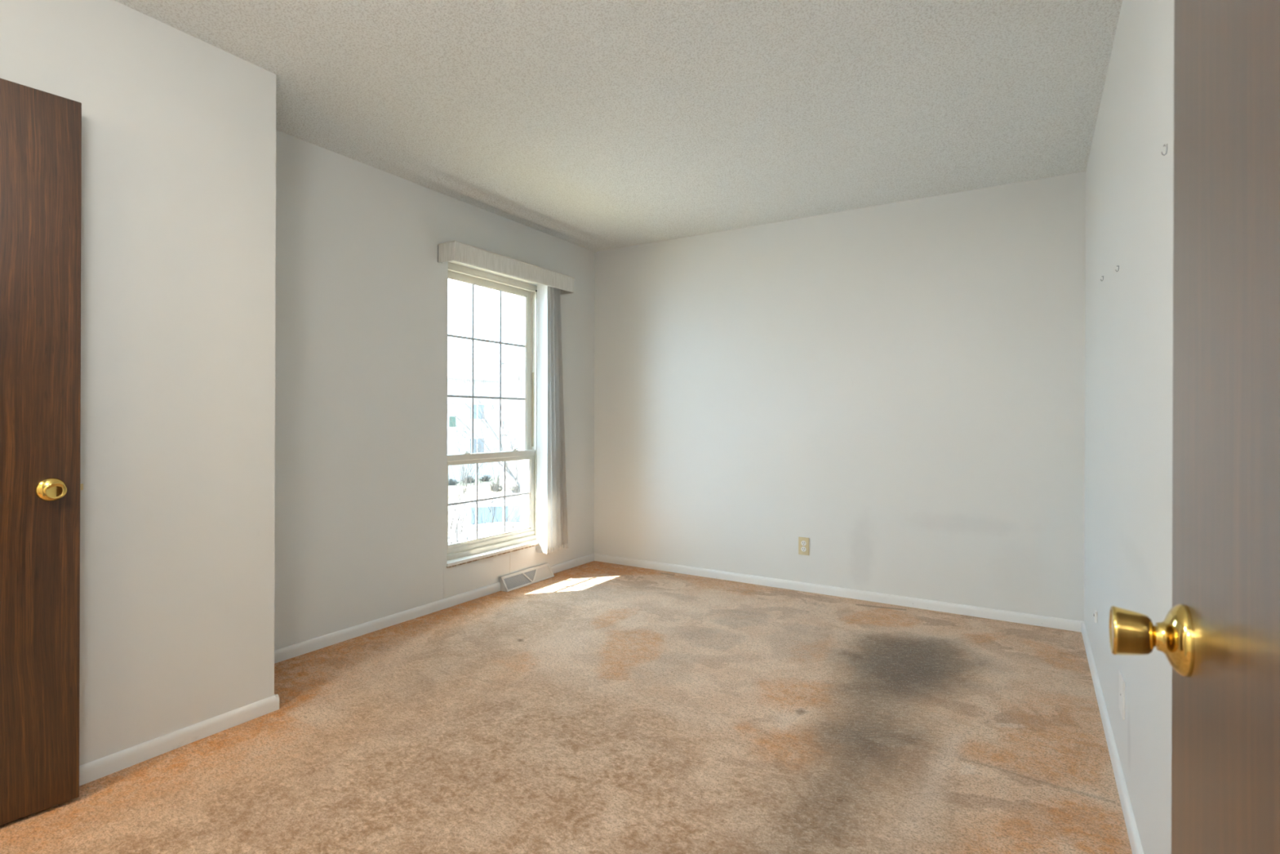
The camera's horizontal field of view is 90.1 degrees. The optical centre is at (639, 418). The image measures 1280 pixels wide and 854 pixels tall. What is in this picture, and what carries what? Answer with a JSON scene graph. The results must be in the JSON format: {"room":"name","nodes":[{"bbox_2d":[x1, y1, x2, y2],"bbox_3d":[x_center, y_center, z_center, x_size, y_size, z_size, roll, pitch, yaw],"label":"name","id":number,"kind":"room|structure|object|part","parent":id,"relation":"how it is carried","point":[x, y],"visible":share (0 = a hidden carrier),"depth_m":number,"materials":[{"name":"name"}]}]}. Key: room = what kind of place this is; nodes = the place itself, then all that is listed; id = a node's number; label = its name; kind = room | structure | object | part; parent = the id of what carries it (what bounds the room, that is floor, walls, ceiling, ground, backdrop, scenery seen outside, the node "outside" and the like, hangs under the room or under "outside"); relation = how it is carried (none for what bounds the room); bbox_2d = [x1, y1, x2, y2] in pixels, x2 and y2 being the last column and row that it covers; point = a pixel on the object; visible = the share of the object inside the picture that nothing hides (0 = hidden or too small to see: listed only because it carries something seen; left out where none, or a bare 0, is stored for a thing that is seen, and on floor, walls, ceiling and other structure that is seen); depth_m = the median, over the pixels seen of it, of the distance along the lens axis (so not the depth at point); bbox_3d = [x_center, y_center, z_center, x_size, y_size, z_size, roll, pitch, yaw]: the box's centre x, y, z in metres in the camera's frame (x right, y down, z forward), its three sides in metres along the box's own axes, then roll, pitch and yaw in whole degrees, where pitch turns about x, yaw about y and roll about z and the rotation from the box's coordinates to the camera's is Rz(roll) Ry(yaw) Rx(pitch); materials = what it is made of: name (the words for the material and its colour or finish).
{"room":"empty bedroom","nodes":[
{"label":"empty bedroom","id":0,"kind":"room"},
{"bbox_2d":[0,0,276,765],"bbox_3d":[-2.004,-0.108,1.929,0.477,2.470,1.529,0,0,32],"label":"wall","id":1,"kind":"structure","parent":0,"point":[178,220],"depth_m":2.15,"materials":[{"name":"paint"}]},
{"bbox_2d":[0,78,83,825],"bbox_3d":[-1.878,0.091,1.574,0.151,2.028,0.783,0,0,37],"label":"door","id":2,"kind":"structure","parent":1,"relation":"in","point":[41,486],"depth_m":1.79,"materials":[{"name":"brown wood"}]},
{"bbox_3d":[-1.642,0.202,1.792,0.036,0.047,0.047,0,0,37],"label":"knob","id":3,"kind":"part","parent":2,"relation":"part of","materials":[{"name":"gold metal"}]},
{"bbox_2d":[79,693,279,786],"bbox_3d":[-1.765,1.089,1.856,0.013,0.056,1.419,0,0,32],"label":"baseboard","id":4,"kind":"structure","parent":1,"relation":"attached to","point":[94,770],"depth_m":2.15,"materials":[{"name":"paint"}]},
{"bbox_2d":[274,129,595,649],"bbox_3d":[-1.994,0.037,2.616,0.225,2.760,6.170,0,0,32],"label":"wall","id":5,"kind":"structure","parent":0,"point":[362,286],"depth_m":3.36,"materials":[{"name":"paint"}]},
{"bbox_2d":[274,582,500,663],"bbox_3d":[-1.359,1.091,3.429,0.013,0.056,1.707,0,0,32],"label":"baseboard","id":6,"kind":"structure","parent":5,"relation":"attached to","point":[318,642],"depth_m":3.37,"materials":[{"name":"paint"}]},
{"bbox_2d":[446,262,537,568],"bbox_3d":[-1.013,-0.020,4.231,0.276,1.850,0.902,0,0,32],"label":"window","id":7,"kind":"structure","parent":5,"relation":"in","point":[468,551],"depth_m":4.35,"materials":[{"name":"plastic"}]},
{"bbox_3d":[-1.014,-0.318,4.234,0.034,1.185,0.842,0,0,32],"label":"sash","id":8,"kind":"part","parent":7,"relation":"part of","materials":[{"name":"glass"}]},
{"bbox_3d":[-0.983,0.529,4.213,0.034,0.612,0.842,0,0,32],"label":"sash","id":9,"kind":"part","parent":7,"relation":"part of","materials":[{"name":"glass"}]},
{"bbox_3d":[-0.968,0.808,4.203,0.007,0.025,0.842,0,0,32],"label":"lift rail","id":10,"kind":"part","parent":7,"relation":"part of","materials":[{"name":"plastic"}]},
{"bbox_3d":[-0.965,0.244,4.202,0.009,0.037,0.842,0,0,32],"label":"meeting rail","id":11,"kind":"part","parent":7,"relation":"part of","materials":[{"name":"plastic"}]},
{"bbox_3d":[-0.929,0.868,4.178,0.071,0.019,0.902,0,0,32],"label":"sill","id":12,"kind":"part","parent":7,"relation":"part of","materials":[{"name":"paint"}]},
{"bbox_3d":[-1.105,-0.020,4.288,0.060,1.850,0.892,0,0,32],"label":"casing","id":13,"kind":"part","parent":7,"relation":"part of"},
{"bbox_2d":[437,240,574,294],"bbox_3d":[-0.825,-0.960,4.163,0.143,0.110,1.123,0,0,32],"label":"valance","id":14,"kind":"object","parent":5,"relation":"attached to","point":[453,250],"visible":0.96,"depth_m":3.98,"materials":[{"name":"fabric"}]},
{"bbox_3d":[-0.823,-1.012,4.163,0.141,0.007,1.122,0,0,32],"label":"trim","id":15,"kind":"part","parent":14,"relation":"part of","materials":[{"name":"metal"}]},
{"bbox_2d":[498,563,554,591],"bbox_3d":[-0.761,1.077,4.345,0.072,0.091,0.479,0,0,32],"label":"air vent","id":16,"kind":"object","parent":5,"relation":"in","point":[514,580],"visible":1,"depth_m":4.32,"materials":[{"name":"metal"}]},
{"bbox_2d":[503,568,536,589],"bbox_3d":[-0.788,1.079,4.291,0.045,0.070,0.340,0,0,32],"label":"grille","id":17,"kind":"object","parent":16,"relation":"attached to","point":[514,580],"depth_m":4.27,"materials":[{"name":"white metal"}]},
{"bbox_2d":[533,565,552,581],"bbox_3d":[-0.693,1.079,4.445,0.045,0.070,0.213,0,0,32],"label":"grille","id":18,"kind":"object","parent":16,"relation":"attached to","point":[540,572],"depth_m":4.46,"materials":[{"name":"white metal"}]},
{"bbox_2d":[536,283,568,553],"bbox_3d":[-0.842,-0.026,4.185,0.096,1.927,1.099,0,0,32],"label":"vertical blind","id":19,"kind":"object","parent":5,"relation":"attached to","point":[552,535],"visible":0.95,"depth_m":4.47,"materials":[{"name":"fabric"}]},
{"bbox_2d":[550,553,594,573],"bbox_3d":[-0.511,1.094,4.809,0.013,0.056,0.575,0,0,32],"label":"baseboard","id":20,"kind":"structure","parent":5,"relation":"attached to","point":[556,568],"depth_m":4.80,"materials":[{"name":"paint"}]},
{"bbox_2d":[0,560,1132,853],"bbox_3d":[-0.095,1.123,2.450,3.233,0.003,4.200,0,0,32],"label":"floor","id":21,"kind":"structure","parent":0,"point":[594,707],"depth_m":2.22,"materials":[{"name":"carpet"}]},
{"bbox_2d":[114,0,1122,252],"bbox_3d":[-0.086,-1.311,2.450,3.233,0.020,4.200,0,0,32],"label":"ceiling","id":22,"kind":"structure","parent":0,"point":[594,126],"depth_m":2.60,"materials":[{"name":"white paint"}]},
{"bbox_2d":[593,171,1085,621],"bbox_3d":[1.081,-0.098,4.260,3.393,2.470,0.150,0,0,32],"label":"wall","id":23,"kind":"structure","parent":0,"point":[897,389],"depth_m":3.97,"materials":[{"name":"paint"}]},
{"bbox_2d":[798,537,808,555],"bbox_3d":[1.069,0.833,4.172,0.070,0.114,0.008,0,0,32],"label":"wall outlet","id":24,"kind":"object","parent":23,"relation":"attached to","point":[803,542],"visible":1,"depth_m":4.17,"materials":[{"name":"beige plastic"}]},
{"bbox_2d":[800,546,806,551],"bbox_3d":[1.068,0.853,4.169,0.034,0.034,0.002,0,0,32],"label":"receptacle","id":25,"kind":"object","parent":24,"relation":"attached to","point":[803,548],"depth_m":4.17,"materials":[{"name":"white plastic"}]},
{"bbox_2d":[800,540,806,545],"bbox_3d":[1.068,0.814,4.169,0.034,0.034,0.002,0,0,32],"label":"receptacle","id":26,"kind":"object","parent":24,"relation":"attached to","point":[802,542],"depth_m":4.17,"materials":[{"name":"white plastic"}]},
{"bbox_2d":[594,553,1083,631],"bbox_3d":[0.991,1.099,4.217,3.193,0.056,0.013,0,0,32],"label":"baseboard","id":27,"kind":"structure","parent":23,"relation":"attached to","point":[966,610],"depth_m":3.97,"materials":[{"name":"paint"}]},
{"bbox_2d":[1084,0,1173,853],"bbox_3d":[1.300,-0.097,1.520,0.150,2.470,4.290,0,0,32],"label":"wall","id":28,"kind":"structure","parent":0,"point":[1130,183],"depth_m":1.75,"materials":[{"name":"paint"}]},
{"bbox_2d":[1093,609,1097,622],"bbox_3d":[1.931,0.839,2.709,0.014,0.048,0.028,0,0,32],"label":"clip","id":29,"kind":"object","parent":28,"relation":"attached to","point":[1095,614],"visible":1,"depth_m":2.70,"materials":[{"name":"white plastic"}]},
{"bbox_2d":[1081,621,1143,853],"bbox_3d":[1.506,1.101,2.018,0.013,0.056,3.220,0,0,32],"label":"baseboard","id":30,"kind":"structure","parent":28,"relation":"attached to","point":[1131,828],"depth_m":2.04,"materials":[{"name":"paint"}]},
{"bbox_2d":[1119,670,1124,719],"bbox_3d":[1.463,0.839,1.940,0.007,0.114,0.100,0,0,32],"label":"wall outlet","id":31,"kind":"object","parent":28,"relation":"attached to","point":[1122,682],"visible":1,"depth_m":1.91,"materials":[{"name":"white plastic"}]},
{"bbox_2d":[1160,143,1167,155],"bbox_3d":[1.089,-0.557,1.327,0.011,0.024,0.005,0,0,32],"label":"hook","id":32,"kind":"object","parent":28,"relation":"attached to","point":[1166,144],"visible":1,"depth_m":1.33,"materials":[{"name":"metal"}]},
{"bbox_2d":[1109,0,1279,853],"bbox_3d":[0.347,0.099,0.293,0.151,2.028,0.883,0,0,32],"label":"door","id":33,"kind":"structure","parent":28,"relation":"in","point":[1220,635],"depth_m":0.49,"materials":[{"name":"brown wood"}]},
{"bbox_3d":[0.482,0.209,0.624,0.036,0.047,0.047,0,0,32],"label":"knob","id":34,"kind":"part","parent":33,"relation":"part of","materials":[{"name":"gold metal"}]},
{"label":"outside","id":35,"kind":"structure","parent":0,"visible":0},
{"bbox_2d":[448,475,511,499],"bbox_3d":[-19.747,3.805,47.332,76.819,0.300,100.000,0,0,32],"label":"ground","id":36,"kind":"structure","parent":35,"point":[453,490],"depth_m":33.20,"materials":[{"name":"white snow"}]},
{"bbox_2d":[448,478,459,485],"bbox_3d":[-10.446,3.495,35.380,0.906,0.453,1.016,0,0,-38],"label":"shrub","id":37,"kind":"object","parent":36,"relation":"on","point":[451,480],"visible":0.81,"depth_m":35.31,"materials":[{"name":"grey plant"}]},
{"bbox_2d":[461,475,475,483],"bbox_3d":[-9.796,3.473,36.523,0.863,0.504,1.068,0,0,13],"label":"shrub","id":38,"kind":"object","parent":36,"relation":"on","point":[473,479],"visible":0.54,"depth_m":36.48,"materials":[{"name":"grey plant"}]},
{"bbox_2d":[447,341,506,481],"bbox_3d":[-13.441,-0.723,41.121,9.040,8.800,13.000,0,0,32],"label":"house","id":39,"kind":"structure","parent":36,"relation":"on","point":[492,382],"depth_m":39.32,"materials":[{"name":"white"}]},
{"bbox_3d":[-9.998,1.714,39.118,0.020,0.950,1.200,0,0,32],"label":"pane","id":40,"kind":"part","parent":39,"relation":"part of","materials":[{"name":"clear glass"}]},
{"bbox_3d":[-9.991,-0.411,39.118,0.020,0.900,1.200,0,0,32],"label":"pane","id":41,"kind":"part","parent":39,"relation":"part of","materials":[{"name":"clear glass"}]},
{"bbox_2d":[448,491,519,544],"bbox_3d":[2.271,3.722,33.806,13.500,0.020,100.000,0,0,32],"label":"street","id":42,"kind":"structure","parent":36,"relation":"on","point":[499,494],"depth_m":28.28,"materials":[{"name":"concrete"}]},
{"bbox_2d":[455,500,519,542],"bbox_3d":[-4.046,2.979,17.502,1.800,1.420,4.500,0,0,-18],"label":"car","id":43,"kind":"object","parent":42,"relation":"on","point":[485,508],"visible":0.2,"depth_m":16.36,"materials":[{"name":"white paint"}]},
{"bbox_2d":[447,366,520,543],"bbox_3d":[-2.160,1.385,8.632,5.113,4.719,4.096,0,0,32],"label":"tree","id":44,"kind":"object","parent":36,"relation":"on","point":[466,473],"visible":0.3,"depth_m":8.67,"materials":[{"name":"white plant"}]},
{"bbox_2d":[447,312,520,487],"bbox_3d":[-4.924,-0.123,21.909,4.488,7.747,3.963,0,0,-36],"label":"tree","id":45,"kind":"object","parent":36,"relation":"on","point":[483,380],"visible":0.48,"depth_m":21.68,"materials":[{"name":"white plant"}]},
{"bbox_2d":[478,475,494,481],"bbox_3d":[-9.052,3.509,37.564,0.950,0.433,0.886,0,0,32],"label":"shrub","id":46,"kind":"object","parent":36,"relation":"on","point":[486,476],"visible":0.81,"depth_m":37.51,"materials":[{"name":"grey plant"}]},
{"bbox_2d":[484,481,506,491],"bbox_3d":[-7.301,3.475,32.612,1.160,0.519,1.035,0,0,32],"label":"shrub","id":47,"kind":"object","parent":36,"relation":"on","point":[499,486],"visible":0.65,"depth_m":32.46,"materials":[{"name":"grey plant"}]},
{"bbox_2d":[492,351,520,488],"bbox_3d":[-3.237,0.087,34.850,6.800,7.250,6.600,0,0,32],"label":"house","id":48,"kind":"structure","parent":36,"relation":"on","point":[512,405],"depth_m":33.49,"materials":[{"name":"white"}]},
{"bbox_3d":[-7.133,-0.126,33.712,0.250,1.750,0.020,0,0,32],"label":"pane","id":49,"kind":"part","parent":48,"relation":"part of","materials":[{"name":"clear glass"}]},
{"bbox_3d":[-6.479,1.451,33.306,0.700,0.800,0.020,0,0,32],"label":"pane","id":50,"kind":"part","parent":48,"relation":"part of","materials":[{"name":"clear glass"}]},
{"bbox_2d":[507,484,519,493],"bbox_3d":[-6.099,3.476,31.718,1.054,0.530,0.948,0,0,-20],"label":"shrub","id":51,"kind":"object","parent":36,"relation":"on","point":[510,487],"visible":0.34,"depth_m":31.68,"materials":[{"name":"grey plant"}]}
]}

